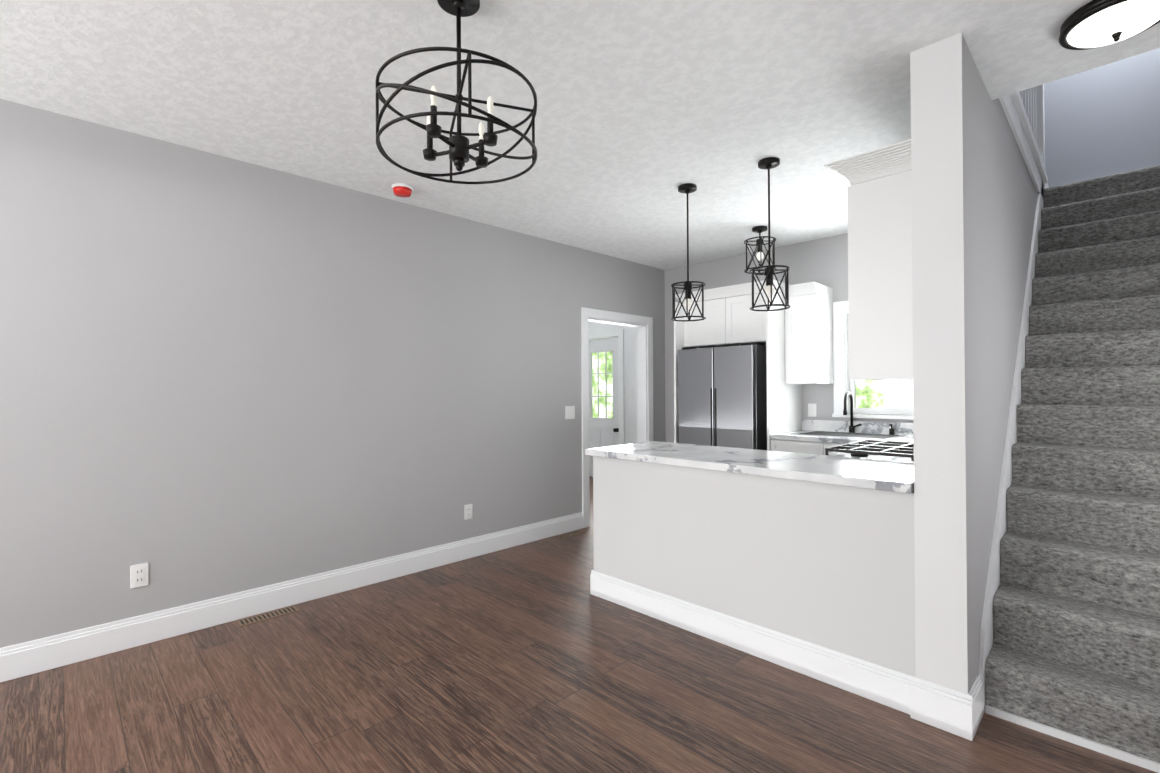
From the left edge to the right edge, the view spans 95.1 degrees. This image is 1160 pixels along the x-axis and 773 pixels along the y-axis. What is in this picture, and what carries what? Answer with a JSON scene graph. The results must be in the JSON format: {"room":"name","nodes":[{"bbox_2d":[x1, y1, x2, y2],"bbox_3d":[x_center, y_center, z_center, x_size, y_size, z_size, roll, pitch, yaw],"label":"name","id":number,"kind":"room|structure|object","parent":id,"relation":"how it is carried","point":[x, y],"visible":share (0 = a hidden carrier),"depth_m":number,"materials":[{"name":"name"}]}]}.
{"room":"dining room","nodes":[
{"label":"dining room","id":0,"kind":"room"},
{"bbox_2d":[0,99,665,647],"bbox_3d":[-1.609,0.013,3.453,8.920,2.620,0.120,0,0,-45],"label":"wall","id":1,"kind":"structure","parent":0,"point":[222,375],"depth_m":3.06,"materials":[{"name":"grey paint"}]},
{"bbox_2d":[130,563,147,588],"bbox_3d":[-2.255,0.968,2.714,0.072,0.116,0.010,0,0,-45],"label":"electrical outlet","id":2,"kind":"object","parent":1,"relation":"attached to","point":[138,575],"visible":1,"depth_m":2.71,"materials":[{"name":"white plastic"}]},
{"bbox_2d":[464,504,472,519],"bbox_3d":[-0.860,0.968,4.090,0.072,0.116,0.010,0,0,-45],"label":"electrical outlet","id":3,"kind":"object","parent":1,"relation":"attached to","point":[468,511],"visible":1,"depth_m":4.09,"materials":[{"name":"white plastic"}]},
{"bbox_2d":[565,406,574,418],"bbox_3d":[-0.090,0.238,4.857,0.120,0.120,0.010,0,0,-45],"label":"switch plate","id":4,"kind":"object","parent":1,"relation":"attached to","point":[569,412],"visible":1,"depth_m":4.86,"materials":[{"name":"white plastic"}]},
{"bbox_2d":[581,307,653,527],"bbox_3d":[0.354,0.290,5.386,1.076,2.068,0.156,0,0,-45],"label":"door frame","id":5,"kind":"structure","parent":1,"relation":"attached to","point":[643,325],"depth_m":5.44,"materials":[{"name":"white wood"}]},
{"bbox_2d":[0,476,1156,772],"bbox_3d":[-0.904,1.367,3.009,9.300,0.100,6.980,0,0,-45],"label":"floor","id":6,"kind":"structure","parent":0,"point":[532,658],"depth_m":2.20,"materials":[{"name":"brown wood"}]},
{"bbox_2d":[236,606,298,626],"bbox_3d":[-1.794,1.320,3.052,0.300,0.004,0.100,0,0,-45],"label":"floor vent","id":7,"kind":"object","parent":6,"relation":"in","point":[266,616],"visible":1,"depth_m":3.04,"materials":[{"name":"brown metal"}]},
{"bbox_2d":[554,530,584,538],"bbox_3d":[-0.088,1.321,4.736,0.300,0.004,0.100,0,0,-45],"label":"floor vent","id":8,"kind":"object","parent":6,"relation":"in","point":[569,534],"visible":1,"depth_m":4.72,"materials":[{"name":"brown metal"}]},
{"bbox_2d":[678,343,766,449],"bbox_3d":[1.417,0.476,4.899,0.681,1.680,0.745,0,0,-45],"label":"fridge","id":9,"kind":"object","parent":6,"relation":"on","point":[722,396],"visible":0.5,"depth_m":4.59,"materials":[{"name":"silver metal"}]},
{"bbox_2d":[593,456,915,676],"bbox_3d":[0.754,0.869,2.774,0.130,0.876,1.771,0,0,-45],"label":"wall","id":10,"kind":"structure","parent":6,"relation":"on","point":[831,566],"depth_m":2.52,"materials":[{"name":"paint"}]},
{"bbox_2d":[771,439,830,454],"bbox_3d":[1.961,0.872,4.401,0.642,0.876,0.484,0,0,-45],"label":"base cabinet","id":11,"kind":"object","parent":6,"relation":"on","point":[806,447],"depth_m":4.18,"materials":[{"name":"white wood"}]},
{"bbox_2d":[831,443,845,452],"bbox_3d":[2.248,0.868,4.110,0.642,0.876,0.566,0,0,-45],"label":"base cabinet","id":12,"kind":"object","parent":6,"relation":"on","point":[832,444],"depth_m":4.00,"materials":[{"name":"white wood"}]},
{"bbox_2d":[770,419,913,443],"bbox_3d":[2.185,0.359,3.960,0.943,0.135,1.436,0,0,-45],"label":"countertop","id":13,"kind":"structure","parent":12,"relation":"on","point":[906,430],"depth_m":4.32,"materials":[{"name":"stone"}]},
{"bbox_2d":[795,391,904,439],"bbox_3d":[2.153,0.213,4.254,0.500,0.350,0.700,0,0,-45],"label":"sink","id":14,"kind":"object","parent":13,"relation":"on","point":[853,434],"visible":0.98,"depth_m":4.27,"materials":[{"name":"silver metal"}]},
{"bbox_2d":[825,440,913,461],"bbox_3d":[1.837,0.827,3.096,0.760,0.953,0.698,0,0,-45],"label":"range","id":15,"kind":"object","parent":6,"relation":"on","point":[887,450],"visible":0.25,"depth_m":3.03,"materials":[{"name":"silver metal"}]},
{"bbox_2d":[985,165,1159,762],"bbox_3d":[3.070,-0.104,2.911,3.178,2.800,0.930,0,0,-45],"label":"stairs","id":16,"kind":"structure","parent":6,"relation":"on","point":[1075,649],"depth_m":2.47,"materials":[{"name":"grey carpet"}]},
{"bbox_3d":[0.982,0.869,2.980,0.479,0.877,1.739,0,0,-45],"label":"base cabinet","id":17,"kind":"object","parent":6,"relation":"on","visible":0},
{"bbox_2d":[585,441,913,493],"bbox_3d":[0.909,0.407,2.955,0.695,0.040,1.799,0,0,-45],"label":"countertop","id":18,"kind":"structure","parent":17,"relation":"on","point":[888,475],"depth_m":2.69,"materials":[{"name":"stone"}]},
{"bbox_2d":[0,0,1159,269],"bbox_3d":[-1.054,-1.383,2.892,8.920,0.160,6.920,0,0,-45],"label":"ceiling","id":19,"kind":"structure","parent":0,"point":[646,110],"depth_m":2.33,"materials":[{"name":"white paint"}]},
{"bbox_2d":[391,183,412,196],"bbox_3d":[-1.156,-1.274,3.450,0.136,0.050,0.136,0,0,-45],"label":"smoke detector","id":20,"kind":"object","parent":19,"relation":"attached to","point":[402,190],"visible":1,"depth_m":3.41,"materials":[{"name":"red plastic"}]},
{"bbox_2d":[375,0,536,183],"bbox_3d":[-0.404,-1.015,1.769,0.520,0.595,0.520,0,0,-45],"label":"chandelier","id":21,"kind":"object","parent":19,"relation":"hanging from","point":[457,142],"visible":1,"depth_m":1.74,"materials":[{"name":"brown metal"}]},
{"bbox_2d":[671,183,705,321],"bbox_3d":[0.706,-0.874,3.471,0.225,0.870,0.225,0,0,-45],"label":"pendant light","id":22,"kind":"object","parent":19,"relation":"hanging from","point":[687,188],"visible":1,"depth_m":3.45,"materials":[{"name":"black metal"}]},
{"bbox_2d":[744,225,775,273],"bbox_3d":[1.482,-1.130,4.365,0.253,0.355,0.253,0,0,-45],"label":"pendant light","id":23,"kind":"object","parent":19,"relation":"hanging from","point":[760,255],"visible":0.85,"depth_m":4.34,"materials":[{"name":"black metal"}]},
{"bbox_2d":[749,157,790,310],"bbox_3d":[1.103,-0.883,3.090,0.225,0.860,0.225,0,0,-45],"label":"pendant light","id":24,"kind":"object","parent":19,"relation":"hanging from","point":[768,164],"visible":1,"depth_m":3.07,"materials":[{"name":"black metal"}]},
{"bbox_2d":[1059,0,1159,49],"bbox_3d":[1.895,-1.271,1.872,0.304,0.106,0.304,0,0,-45],"label":"light","id":25,"kind":"object","parent":19,"relation":"attached to","point":[1092,24],"visible":1,"depth_m":1.84,"materials":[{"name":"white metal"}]},
{"bbox_2d":[589,322,636,443],"bbox_3d":[0.621,0.025,7.458,0.120,2.620,2.450,0,0,-45],"label":"wall","id":26,"kind":"structure","parent":0,"point":[630,370],"depth_m":7.30,"materials":[{"name":"white"}]},
{"bbox_2d":[589,337,618,476],"bbox_3d":[0.307,0.316,7.707,0.126,2.035,0.726,0,0,-45],"label":"exterior door","id":27,"kind":"structure","parent":26,"relation":"in","point":[603,432],"depth_m":7.68,"materials":[{"name":"white wood"}]},
{"bbox_2d":[589,329,624,444],"bbox_3d":[0.292,0.273,7.693,0.018,2.130,0.910,0,0,-45],"label":"door frame","id":28,"kind":"structure","parent":26,"relation":"attached to","point":[618,333],"depth_m":7.40,"materials":[{"name":"white wood"}]},
{"bbox_2d":[664,233,912,442],"bbox_3d":[2.030,0.003,4.877,0.120,2.620,2.963,0,0,-45],"label":"wall","id":29,"kind":"structure","parent":0,"point":[823,261],"depth_m":4.87,"materials":[{"name":"grey paint"}]},
{"bbox_2d":[682,291,733,348],"bbox_3d":[1.359,-0.603,5.105,0.512,0.442,0.508,0,0,-45],"label":"upper cabinet","id":30,"kind":"object","parent":29,"relation":"attached to","point":[717,330],"depth_m":4.90,"materials":[{"name":"white wood"}]},
{"bbox_2d":[730,287,784,346],"bbox_3d":[1.635,-0.606,4.825,0.512,0.442,0.507,0,0,-45],"label":"upper cabinet","id":31,"kind":"object","parent":29,"relation":"attached to","point":[764,328],"depth_m":4.58,"materials":[{"name":"white wood"}]},
{"bbox_2d":[782,287,832,386],"bbox_3d":[1.983,-0.407,4.586,0.352,0.767,0.273,0,0,-45],"label":"upper cabinet","id":32,"kind":"object","parent":29,"relation":"attached to","point":[796,338],"depth_m":4.48,"materials":[{"name":"white wood"}]},
{"bbox_2d":[808,404,815,416],"bbox_3d":[2.075,0.211,4.739,0.009,0.116,0.072,0,0,-45],"label":"electrical outlet","id":33,"kind":"object","parent":29,"relation":"attached to","point":[811,410],"visible":1,"depth_m":4.74,"materials":[{"name":"white plastic"}]},
{"bbox_2d":[832,301,912,419],"bbox_3d":[2.531,-0.236,4.334,0.170,0.994,0.845,0,0,-45],"label":"kitchen window","id":34,"kind":"structure","parent":29,"relation":"in","point":[843,383],"depth_m":4.54,"materials":[{"name":"white wood"}]},
{"bbox_2d":[910,32,1037,693],"bbox_3d":[2.587,-0.120,3.230,3.420,2.840,0.167,0,0,-45],"label":"wall","id":35,"kind":"structure","parent":0,"point":[974,194],"depth_m":2.06,"materials":[{"name":"grey paint"}]},
{"bbox_2d":[0,512,983,740],"bbox_3d":[-0.415,1.227,1.667,7.870,0.160,4.080,0,0,-45],"label":"baseboard","id":36,"kind":"structure","parent":35,"relation":"attached to","point":[955,712],"depth_m":2.69,"materials":[{"name":"white wood"}]},
{"bbox_2d":[844,159,912,379],"bbox_3d":[1.526,-0.495,2.527,0.482,0.924,0.308,0,0,-45],"label":"upper cabinet","id":37,"kind":"object","parent":35,"relation":"attached to","point":[880,315],"depth_m":2.37,"materials":[{"name":"white wood"}]},
{"bbox_2d":[978,181,1048,678],"bbox_3d":[2.724,-0.171,3.233,3.218,2.940,0.021,0,0,-45],"label":"trim","id":38,"kind":"structure","parent":35,"relation":"attached to","point":[992,586],"depth_m":2.68,"materials":[{"name":"white wood"}]},
{"bbox_2d":[999,84,1047,199],"bbox_3d":[2.654,-1.980,3.310,2.285,1.140,0.237,0,0,-45],"label":"stair railing","id":39,"kind":"object","parent":35,"relation":"on","point":[1024,112],"visible":0.33,"depth_m":3.52,"materials":[{"name":"white wood"}]},
{"bbox_2d":[979,629,1159,772],"bbox_3d":[1.943,1.135,1.776,0.060,0.320,0.917,0,0,-45],"label":"trim","id":40,"kind":"structure","parent":35,"relation":"attached to","point":[986,639],"depth_m":1.96,"materials":[{"name":"white wood"}]},
{"bbox_2d":[1044,48,1159,187],"bbox_3d":[3.777,-1.299,4.546,0.120,5.200,2.250,0,0,-45],"label":"wall","id":41,"kind":"structure","parent":0,"point":[1102,121],"depth_m":4.13,"materials":[{"name":"paint"}]},
{"label":"outside","id":42,"kind":"structure","parent":0,"visible":0},
{"bbox_2d":[592,351,612,417],"bbox_3d":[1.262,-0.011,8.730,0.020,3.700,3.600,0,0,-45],"label":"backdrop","id":43,"kind":"structure","parent":42,"point":[602,386],"depth_m":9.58,"materials":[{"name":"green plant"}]},
{"bbox_2d":[856,380,912,408],"bbox_3d":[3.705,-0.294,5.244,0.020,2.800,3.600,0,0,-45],"label":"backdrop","id":44,"kind":"structure","parent":42,"point":[860,388],"depth_m":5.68,"materials":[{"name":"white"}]}
]}

